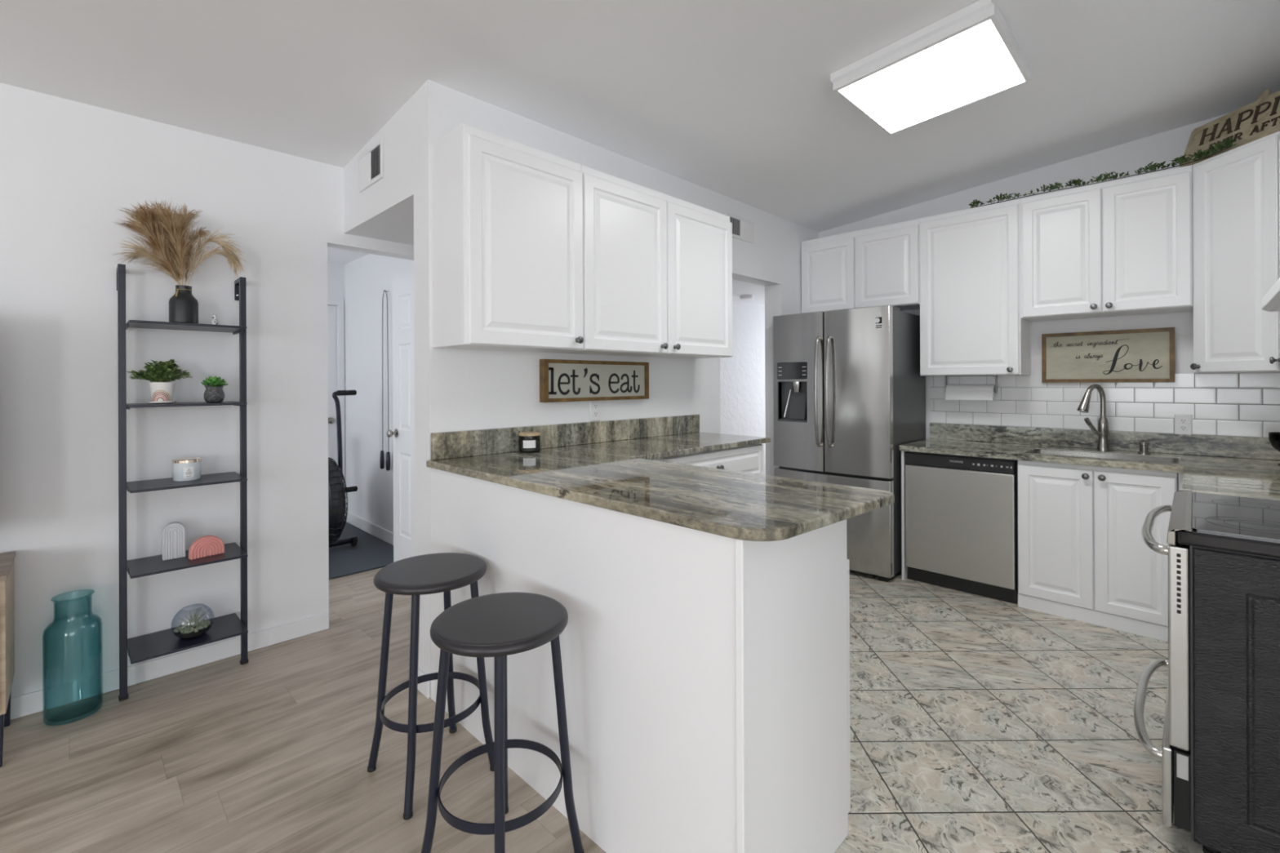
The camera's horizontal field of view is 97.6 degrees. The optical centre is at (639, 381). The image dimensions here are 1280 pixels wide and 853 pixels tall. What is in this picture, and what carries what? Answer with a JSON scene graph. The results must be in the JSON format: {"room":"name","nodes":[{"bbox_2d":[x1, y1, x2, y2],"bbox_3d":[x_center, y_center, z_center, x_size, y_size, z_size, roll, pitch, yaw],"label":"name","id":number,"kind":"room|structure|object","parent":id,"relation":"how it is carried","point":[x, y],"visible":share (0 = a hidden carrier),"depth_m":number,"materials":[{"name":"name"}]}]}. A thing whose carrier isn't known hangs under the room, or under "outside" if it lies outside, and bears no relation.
{"room":"kitchen","nodes":[
{"label":"kitchen","id":0,"kind":"room"},
{"bbox_2d":[203,385,224,402],"bbox_3d":[-1.894,0.053,2.491,0.078,0.076,0.075,0,0,45],"label":"pot","id":1,"kind":"object","parent":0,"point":[212,393],"depth_m":2.47,"materials":[{"name":"grey ceramic"}]},
{"bbox_2d":[327,262,345,484],"bbox_3d":[-4.023,0.068,4.123,0.100,2.500,3.600,0,0,45],"label":"wall","id":2,"kind":"structure","parent":0,"point":[335,272],"depth_m":5.26,"materials":[{"name":"white paint"}]},
{"bbox_2d":[327,305,337,463],"bbox_3d":[-3.107,0.295,4.990,0.100,2.013,0.754,0,0,45],"label":"door","id":3,"kind":"structure","parent":2,"relation":"in","point":[331,310],"depth_m":5.24,"materials":[{"name":"white paint"}]},
{"bbox_2d":[327,297,344,482],"bbox_3d":[-3.096,0.269,4.973,0.019,2.090,0.870,0,0,45],"label":"trim","id":4,"kind":"structure","parent":2,"relation":"attached to","point":[339,302],"depth_m":5.26,"materials":[{"name":"white paint"}]},
{"bbox_2d":[327,247,368,264],"bbox_3d":[-3.194,-1.146,3.297,2.428,0.080,3.600,0,0,45],"label":"ceiling","id":5,"kind":"structure","parent":0,"point":[339,256],"depth_m":4.92,"materials":[{"name":"white paint"}]},
{"bbox_2d":[344,253,413,532],"bbox_3d":[-1.958,0.059,4.541,2.428,2.500,0.100,0,0,45],"label":"wall","id":6,"kind":"structure","parent":0,"point":[366,277],"depth_m":4.85,"materials":[{"name":"white paint"}]},
{"bbox_2d":[344,511,393,545],"bbox_3d":[-1.957,1.258,4.465,2.328,0.099,0.012,0,0,45],"label":"baseboard","id":7,"kind":"structure","parent":6,"relation":"attached to","point":[381,533],"depth_m":4.80,"materials":[{"name":"white paint"}]},
{"bbox_2d":[379,289,390,471],"bbox_3d":[-2.060,-0.019,4.536,0.162,1.456,0.048,0,0,45],"label":"rope","id":8,"kind":"object","parent":6,"relation":"hanging from","point":[382,455],"visible":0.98,"depth_m":4.55,"materials":[{"name":"grey fabric"}]},
{"bbox_2d":[0,82,765,697],"bbox_3d":[-1.798,-0.067,2.905,0.100,2.750,11.600,0,0,45],"label":"wall","id":9,"kind":"structure","parent":0,"point":[67,166],"depth_m":2.47,"materials":[{"name":"white paint"}]},
{"bbox_2d":[10,613,328,719],"bbox_3d":[-3.741,1.274,0.856,0.012,0.084,5.946,0,0,45],"label":"baseboard","id":10,"kind":"structure","parent":9,"relation":"attached to","point":[25,704],"depth_m":2.48,"materials":[{"name":"white paint"}]},
{"bbox_2d":[327,246,413,260],"bbox_3d":[-1.487,-0.771,3.305,0.015,0.060,0.714,0,0,45],"label":"trim","id":11,"kind":"structure","parent":9,"relation":"attached to","point":[327,246],"depth_m":3.23,"materials":[{"name":"white paint"}]},
{"bbox_2d":[386,274,415,562],"bbox_3d":[-1.516,0.286,3.787,0.685,2.018,0.165,0,0,45],"label":"door","id":12,"kind":"structure","parent":9,"relation":"in","point":[402,433],"depth_m":3.89,"materials":[{"name":"white paint"}]},
{"bbox_2d":[343,95,764,305],"bbox_3d":[0.669,-1.038,4.701,0.887,0.446,5.570,0,0,45],"label":"wall","id":13,"kind":"structure","parent":0,"point":[384,210],"depth_m":2.72,"materials":[{"name":"white paint"}]},
{"bbox_2d":[358,137,383,192],"bbox_3d":[-1.321,-1.057,2.746,0.305,0.185,0.008,0,0,45],"label":"ceiling vent","id":14,"kind":"object","parent":13,"relation":"in","point":[371,170],"visible":1,"depth_m":2.74,"materials":[{"name":"white plastic"}]},
{"bbox_2d":[739,294,753,300],"bbox_3d":[1.009,-0.797,5.301,0.129,0.036,0.129,0,0,45],"label":"smoke detector","id":15,"kind":"object","parent":13,"relation":"attached to","point":[745,297],"visible":1,"depth_m":5.25,"materials":[{"name":"white plastic"}]},
{"bbox_2d":[0,521,1204,852],"bbox_3d":[0.104,1.330,0.959,10.210,0.060,11.500,0,0,45],"label":"floor","id":16,"kind":"structure","parent":0,"point":[269,753],"depth_m":1.97,"materials":[{"name":"grey wood"}]},
{"bbox_2d":[0,551,15,767],"bbox_3d":[-2.808,0.985,1.500,0.406,0.654,1.500,0,0,45],"label":"media console","id":17,"kind":"object","parent":16,"relation":"on","point":[6,559],"visible":1,"depth_m":1.95,"materials":[{"name":"brown wood"}]},
{"bbox_2d":[42,592,102,722],"bbox_3d":[-2.231,1.073,2.205,0.166,0.471,0.167,0,0,45],"label":"bottle vase","id":18,"kind":"object","parent":16,"relation":"on","point":[91,593],"visible":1,"depth_m":2.17,"materials":[{"name":"teal glass"}]},
{"bbox_2d":[116,263,248,701],"bbox_3d":[-1.976,0.411,2.445,0.291,1.794,0.443,0,0,45],"label":"ladder shelf","id":19,"kind":"object","parent":16,"relation":"on","point":[163,642],"visible":1,"depth_m":2.37,"materials":[{"name":"black metal"}]},
{"bbox_2d":[127,358,192,404],"bbox_3d":[-2.018,-0.004,2.359,0.110,0.190,0.219,0,0,45],"label":"potted plant","id":20,"kind":"object","parent":19,"relation":"on","point":[162,390],"visible":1,"depth_m":2.34,"materials":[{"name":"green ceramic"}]},
{"bbox_2d":[162,521,186,560],"bbox_3d":[-2.025,0.688,2.434,0.078,0.155,0.030,0,0,-42],"label":"ornament","id":21,"kind":"object","parent":19,"relation":"on","point":[174,540],"visible":1,"depth_m":2.42,"materials":[{"name":"grey ceramic"}]},
{"bbox_2d":[168,284,198,323],"bbox_3d":[-1.976,-0.330,2.426,0.100,0.169,0.100,0,0,45],"label":"vase","id":22,"kind":"object","parent":19,"relation":"on","point":[183,305],"visible":0.88,"depth_m":2.39,"materials":[{"name":"black ceramic"}]},
{"bbox_2d":[111,198,245,285],"bbox_3d":[-1.971,-0.526,2.417,0.460,0.500,0.301,0,0,-43],"label":"pampas grass","id":23,"kind":"object","parent":22,"relation":"in","point":[164,235],"depth_m":2.37,"materials":[{"name":"beige plant"}]},
{"bbox_2d":[172,457,201,481],"bbox_3d":[-1.989,0.383,2.459,0.101,0.091,0.101,0,0,45],"label":"candle","id":24,"kind":"object","parent":19,"relation":"on","point":[188,468],"visible":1,"depth_m":2.42,"materials":[{"name":"white glass"}]},
{"bbox_2d":[171,606,213,638],"bbox_3d":[-1.945,1.040,2.437,0.148,0.124,0.148,0,0,45],"label":"terrarium","id":25,"kind":"object","parent":19,"relation":"on","point":[195,628],"visible":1,"depth_m":2.42,"materials":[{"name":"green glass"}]},
{"bbox_2d":[177,607,208,631],"bbox_3d":[-1.935,1.026,2.429,0.107,0.080,0.114,0,0,-25],"label":"air plant","id":26,"kind":"object","parent":25,"relation":"on","point":[194,625],"depth_m":2.43,"materials":[{"name":"green plant"}]},
{"bbox_2d":[188,535,224,559],"bbox_3d":[-1.905,0.721,2.463,0.030,0.088,0.125,0,0,37],"label":"ornament","id":27,"kind":"object","parent":19,"relation":"on","point":[204,546],"visible":1,"depth_m":2.45,"materials":[{"name":"pink ceramic"}]},
{"bbox_2d":[210,312,217,324],"bbox_3d":[-1.894,-0.277,2.494,0.024,0.061,0.024,0,0,-12],"label":"figurine","id":28,"kind":"object","parent":19,"relation":"on","point":[214,322],"visible":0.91,"depth_m":2.49,"materials":[{"name":"white ceramic"}]},
{"bbox_2d":[200,376,228,402],"bbox_3d":[-1.897,0.032,2.494,0.094,0.117,0.092,0,0,9],"label":"potted succulent","id":29,"kind":"object","parent":19,"relation":"on","point":[214,393],"visible":1,"depth_m":2.47,"materials":[{"name":"green plant"}]},
{"bbox_2d":[328,522,393,579],"bbox_3d":[-2.965,1.307,3.908,1.580,0.012,2.175,0,0,45],"label":"floor mat","id":30,"kind":"object","parent":16,"relation":"on","point":[370,553],"visible":0.08,"depth_m":4.21,"materials":[{"name":"grey rubber"}]},
{"bbox_2d":[328,390,357,547],"bbox_3d":[-2.584,0.681,4.460,1.114,1.233,0.480,0,0,45],"label":"bike","id":31,"kind":"object","parent":30,"relation":"on","point":[337,490],"visible":0.42,"depth_m":4.16,"materials":[{"name":"black metal"}]},
{"bbox_2d":[367,552,494,819],"bbox_3d":[-0.698,0.964,1.884,0.356,0.678,0.356,0,0,45],"label":"bar stool","id":32,"kind":"object","parent":16,"relation":"on","point":[415,576],"visible":0.91,"depth_m":1.86,"materials":[{"name":"grey metal"}]},
{"bbox_2d":[421,591,583,852],"bbox_3d":[-0.370,0.962,1.496,0.356,0.678,0.356,0,0,33],"label":"bar stool","id":33,"kind":"object","parent":16,"relation":"on","point":[500,625],"visible":1,"depth_m":1.45,"materials":[{"name":"grey metal"}]},
{"bbox_2d":[430,467,850,852],"bbox_3d":[-0.115,0.824,1.969,1.536,0.954,0.584,0,0,45],"label":"base cabinet","id":34,"kind":"object","parent":16,"relation":"on","point":[706,676],"visible":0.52,"depth_m":1.46,"materials":[{"name":"white"}]},
{"bbox_2d":[426,414,893,541],"bbox_3d":[0.323,0.274,2.341,1.640,0.139,1.756,0,0,45],"label":"countertop","id":35,"kind":"structure","parent":34,"relation":"on","point":[608,464],"depth_m":1.86,"materials":[{"name":"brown stone"}]},
{"bbox_2d":[518,431,540,453],"bbox_3d":[-0.503,0.275,2.557,0.098,0.087,0.098,0,0,45],"label":"candle","id":36,"kind":"object","parent":35,"relation":"on","point":[526,446],"visible":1,"depth_m":2.52,"materials":[{"name":"grey glass"}]},
{"bbox_2d":[651,444,763,474],"bbox_3d":[0.168,0.822,2.957,0.546,0.953,1.035,0,0,45],"label":"base cabinet","id":37,"kind":"object","parent":16,"relation":"on","point":[747,459],"visible":0.17,"depth_m":2.93,"materials":[{"name":"white wood"}]},
{"bbox_2d":[773,305,925,582],"bbox_3d":[1.509,0.400,4.095,0.849,1.786,0.778,0,0,45],"label":"refrigerator","id":38,"kind":"object","parent":16,"relation":"on","point":[849,388],"visible":0.81,"depth_m":3.77,"materials":[{"name":"grey metal"}]},
{"bbox_2d":[901,450,907,580],"bbox_3d":[1.925,0.869,3.867,0.016,0.845,0.600,0,0,45],"label":"filler panel","id":39,"kind":"object","parent":16,"relation":"on","point":[904,569],"visible":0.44,"depth_m":3.65,"materials":[{"name":"white"}]},
{"bbox_2d":[904,451,1017,604],"bbox_3d":[2.142,0.871,3.638,0.604,0.838,0.580,0,0,45],"label":"dishwasher","id":40,"kind":"object","parent":16,"relation":"on","point":[962,511],"visible":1,"depth_m":3.40,"materials":[{"name":"grey metal"}]},
{"bbox_2d":[1017,460,1177,641],"bbox_3d":[2.598,0.868,3.179,0.662,0.840,0.632,0,0,45],"label":"base cabinet","id":41,"kind":"object","parent":16,"relation":"on","point":[1083,554],"visible":0.98,"depth_m":2.96,"materials":[{"name":"white wood"}]},
{"bbox_2d":[1177,472,1183,491],"bbox_3d":[2.755,0.868,2.406,0.641,0.840,1.510,0,0,45],"label":"base cabinet","id":42,"kind":"object","parent":16,"relation":"on","point":[1180,476],"visible":0.02,"depth_m":2.76,"materials":[{"name":"white wood"}]},
{"bbox_2d":[899,422,1279,500],"bbox_3d":[2.288,0.371,2.867,1.951,0.145,1.512,0,0,45],"label":"countertop","id":43,"kind":"structure","parent":42,"relation":"on","point":[1234,466],"depth_m":3.12,"materials":[{"name":"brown stone"}]},
{"bbox_2d":[1076,384,1109,451],"bbox_3d":[2.678,0.210,3.309,0.187,0.395,0.062,0,0,-8],"label":"faucet","id":44,"kind":"object","parent":43,"relation":"on","point":[1102,431],"visible":1,"depth_m":3.30,"materials":[{"name":"silver metal"}]},
{"bbox_2d":[1026,448,1180,474],"bbox_3d":[2.574,0.518,3.139,0.649,0.210,0.329,0,0,45],"label":"sink","id":45,"kind":"object","parent":43,"relation":"in","point":[1082,454],"visible":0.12,"depth_m":3.23,"materials":[{"name":"silver metal"}]},
{"bbox_2d":[1137,441,1150,453],"bbox_3d":[2.870,0.374,3.190,0.052,0.066,0.052,0,0,45],"label":"soap dispenser","id":46,"kind":"object","parent":43,"relation":"on","point":[1144,446],"visible":1,"depth_m":3.18,"materials":[{"name":"silver metal"}]},
{"bbox_2d":[1267,431,1279,465],"bbox_3d":[3.173,0.328,2.714,0.172,0.155,0.172,0,0,45],"label":"glass goblet","id":47,"kind":"object","parent":43,"relation":"on","point":[1273,437],"visible":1,"depth_m":2.73,"materials":[{"name":"black glass"}]},
{"bbox_2d":[1133,489,1279,852],"bbox_3d":[1.919,0.765,1.628,0.718,1.052,0.761,0,0,45],"label":"range","id":48,"kind":"object","parent":16,"relation":"on","point":[1220,753],"visible":1,"depth_m":1.49,"materials":[{"name":"grey metal"}]},
{"bbox_2d":[1175,492,1279,558],"bbox_3d":[1.955,0.421,1.591,0.613,0.043,0.761,0,0,45],"label":"cooktop","id":49,"kind":"object","parent":48,"relation":"in","point":[1220,525],"depth_m":1.56,"materials":[{"name":"black"}]},
{"bbox_2d":[413,80,818,697],"bbox_3d":[0.270,0.019,3.560,0.145,2.560,3.380,0,0,45],"label":"wall partition","id":50,"kind":"structure","parent":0,"point":[456,389],"depth_m":2.65,"materials":[{"name":"white paint"}]},
{"bbox_2d":[417,668,430,698],"bbox_3d":[-0.918,1.261,2.354,0.143,0.084,0.012,0,0,45],"label":"baseboard","id":51,"kind":"structure","parent":50,"relation":"attached to","point":[424,687],"depth_m":2.32,"materials":[{"name":"white paint"}]},
{"bbox_2d":[431,123,583,352],"bbox_3d":[-0.544,-0.563,2.407,0.320,0.841,0.577,0,0,45],"label":"upper cabinet","id":52,"kind":"object","parent":50,"relation":"attached to","point":[507,215],"visible":1,"depth_m":2.26,"materials":[{"name":"white wood"}]},
{"bbox_2d":[431,414,699,460],"bbox_3d":[-0.244,0.262,2.916,0.026,0.110,1.736,0,0,45],"label":"backsplash","id":53,"kind":"structure","parent":50,"relation":"attached to","point":[454,444],"depth_m":2.74,"materials":[{"name":"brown stone"}]},
{"bbox_2d":[539,359,648,402],"bbox_3d":[-0.216,-0.006,2.936,0.038,0.207,0.721,0,0,45],"label":"wall sign","id":54,"kind":"object","parent":50,"relation":"attached to","point":[560,380],"visible":1,"depth_m":2.88,"materials":[{"name":"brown wood"}]},
{"bbox_2d":[589,400,600,421],"bbox_3d":[-0.234,0.148,2.941,0.007,0.115,0.072,0,0,45],"label":"wall outlet","id":55,"kind":"object","parent":50,"relation":"attached to","point":[594,406],"visible":0.98,"depth_m":2.94,"materials":[{"name":"white plastic"}]},
{"bbox_2d":[593,411,598,417],"bbox_3d":[-0.232,0.168,2.939,0.002,0.028,0.032,0,0,45],"label":"socket","id":56,"kind":"object","parent":55,"relation":"attached to","point":[595,413],"depth_m":2.94,"materials":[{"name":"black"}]},
{"bbox_2d":[593,403,598,408],"bbox_3d":[-0.232,0.128,2.939,0.002,0.028,0.032,0,0,45],"label":"socket","id":57,"kind":"object","parent":55,"relation":"attached to","point":[595,405],"depth_m":2.94,"materials":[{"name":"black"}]},
{"bbox_2d":[551,164,732,358],"bbox_3d":[0.061,-0.566,3.018,0.320,0.841,1.141,0,0,45],"label":"upper cabinet","id":58,"kind":"object","parent":50,"relation":"attached to","point":[657,266],"visible":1,"depth_m":2.85,"materials":[{"name":"white wood"}]},
{"bbox_2d":[726,212,754,243],"bbox_3d":[0.700,-1.066,3.889,0.008,0.155,0.320,0,0,45],"label":"air vent","id":59,"kind":"object","parent":50,"relation":"in","point":[743,228],"visible":0.76,"depth_m":3.90,"materials":[{"name":"white plastic"}]},
{"bbox_2d":[0,0,1279,232],"bbox_3d":[0.257,-1.533,-0.606,7.772,0.733,9.510,0,0,45],"label":"ceiling","id":60,"kind":"structure","parent":0,"point":[736,100],"depth_m":2.34,"materials":[{"name":"white paint"}]},
{"bbox_2d":[830,0,1031,134],"bbox_3d":[1.262,-1.326,2.438,0.622,0.137,0.624,0,0,45],"label":"ceiling light","id":61,"kind":"object","parent":60,"relation":"attached to","point":[971,55],"visible":1,"depth_m":2.33,"materials":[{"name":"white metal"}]},
{"bbox_2d":[818,112,1279,439],"bbox_3d":[2.533,-0.161,3.768,3.070,2.900,0.100,0,0,45],"label":"wall","id":62,"kind":"structure","parent":0,"point":[1166,146],"depth_m":3.48,"materials":[{"name":"white paint"}]},
{"bbox_2d":[801,218,919,313],"bbox_3d":[1.712,-0.833,4.279,0.891,0.590,0.320,0,0,45],"label":"upper cabinet","id":63,"kind":"object","parent":62,"relation":"attached to","point":[876,266],"visible":0.73,"depth_m":4.13,"materials":[{"name":"white wood"}]},
{"bbox_2d":[919,199,1031,376],"bbox_3d":[2.227,-0.587,3.748,0.584,1.086,0.352,0,0,45],"label":"upper cabinet","id":64,"kind":"object","parent":62,"relation":"attached to","point":[971,323],"visible":0.96,"depth_m":3.62,"materials":[{"name":"white wood"}]},
{"bbox_2d":[944,375,997,400],"bbox_3d":[2.259,0.039,3.827,0.310,0.166,0.097,0,0,45],"label":"paper towel roll","id":65,"kind":"object","parent":64,"relation":"attached to","point":[953,392],"visible":1,"depth_m":3.79,"materials":[{"name":"white paper"}]},
{"bbox_2d":[929,422,1279,460],"bbox_3d":[2.810,0.352,3.395,1.951,0.110,0.026,0,0,45],"label":"backsplash","id":66,"kind":"structure","parent":62,"relation":"attached to","point":[1261,448],"depth_m":3.33,"materials":[{"name":"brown stone"}]},
{"bbox_2d":[930,373,1279,438],"bbox_3d":[2.820,0.125,3.408,1.957,0.341,0.008,0,0,45],"label":"wall tile","id":67,"kind":"structure","parent":62,"relation":"attached to","point":[1222,404],"depth_m":3.31,"materials":[{"name":"white tile"}]},
{"bbox_2d":[1174,413,1192,435],"bbox_3d":[3.063,0.240,3.157,0.072,0.115,0.007,0,0,45],"label":"wall outlet","id":68,"kind":"object","parent":67,"relation":"attached to","point":[1183,423],"visible":1,"depth_m":3.15,"materials":[{"name":"white plastic"}]},
{"bbox_2d":[1179,425,1186,431],"bbox_3d":[3.061,0.260,3.155,0.032,0.028,0.002,0,0,45],"label":"socket","id":69,"kind":"object","parent":68,"relation":"attached to","point":[1182,428],"depth_m":3.15,"materials":[{"name":"white plastic"}]},
{"bbox_2d":[1179,418,1186,423],"bbox_3d":[3.061,0.220,3.155,0.032,0.028,0.002,0,0,45],"label":"socket","id":70,"kind":"object","parent":68,"relation":"attached to","point":[1181,420],"depth_m":3.15,"materials":[{"name":"white plastic"}]},
{"bbox_2d":[1020,164,1192,321],"bbox_3d":[2.703,-0.763,3.276,0.756,0.738,0.352,0,0,45],"label":"upper cabinet","id":71,"kind":"object","parent":62,"relation":"attached to","point":[1122,246],"visible":1,"depth_m":3.14,"materials":[{"name":"white wood"}]},
{"bbox_2d":[968,136,1237,208],"bbox_3d":[2.573,-1.168,3.229,0.162,0.066,1.213,0,0,-38],"label":"garland","id":72,"kind":"object","parent":71,"relation":"on","point":[1200,154],"visible":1,"depth_m":3.11,"materials":[{"name":"green plant"}]},
{"bbox_2d":[1041,327,1174,382],"bbox_3d":[2.810,-0.152,3.390,0.618,0.312,0.028,0,0,45],"label":"wall sign","id":73,"kind":"object","parent":62,"relation":"attached to","point":[1135,355],"visible":1,"depth_m":3.36,"materials":[{"name":"brown wood"}]},
{"bbox_3d":[2.389,-0.161,1.511,0.100,2.900,3.510,0,0,45],"label":"wall","id":74,"kind":"structure","parent":0,"visible":0},
{"bbox_2d":[1190,131,1279,373],"bbox_3d":[3.092,-0.591,2.723,0.598,1.086,0.576,0,0,45],"label":"upper cabinet","id":75,"kind":"object","parent":74,"relation":"attached to","point":[1236,211],"visible":1,"depth_m":2.70,"materials":[{"name":"white wood"}]},
{"bbox_2d":[1179,88,1279,167],"bbox_3d":[2.977,-1.273,2.695,0.109,0.275,0.700,0,0,0],"label":"sign","id":76,"kind":"object","parent":75,"relation":"on","point":[1259,119],"visible":0.87,"depth_m":2.75,"materials":[{"name":"brown wood"}]},
{"bbox_2d":[1269,136,1279,369],"bbox_3d":[2.652,-0.589,2.096,0.342,1.086,0.945,0,0,45],"label":"upper cabinet","id":77,"kind":"object","parent":74,"relation":"attached to","point":[1272,359],"visible":1,"depth_m":2.51,"materials":[{"name":"white wood"}]},
{"bbox_3d":[2.048,-0.779,1.487,0.341,0.700,0.760,0,0,45],"label":"upper cabinet","id":78,"kind":"object","parent":74,"relation":"attached to","visible":0},
{"bbox_2d":[1261,277,1279,311],"bbox_3d":[2.023,-0.329,1.514,0.418,0.191,0.756,0,0,45],"label":"range hood","id":79,"kind":"object","parent":78,"relation":"attached to","point":[1270,302],"visible":1,"depth_m":1.73,"materials":[{"name":"white paint"}]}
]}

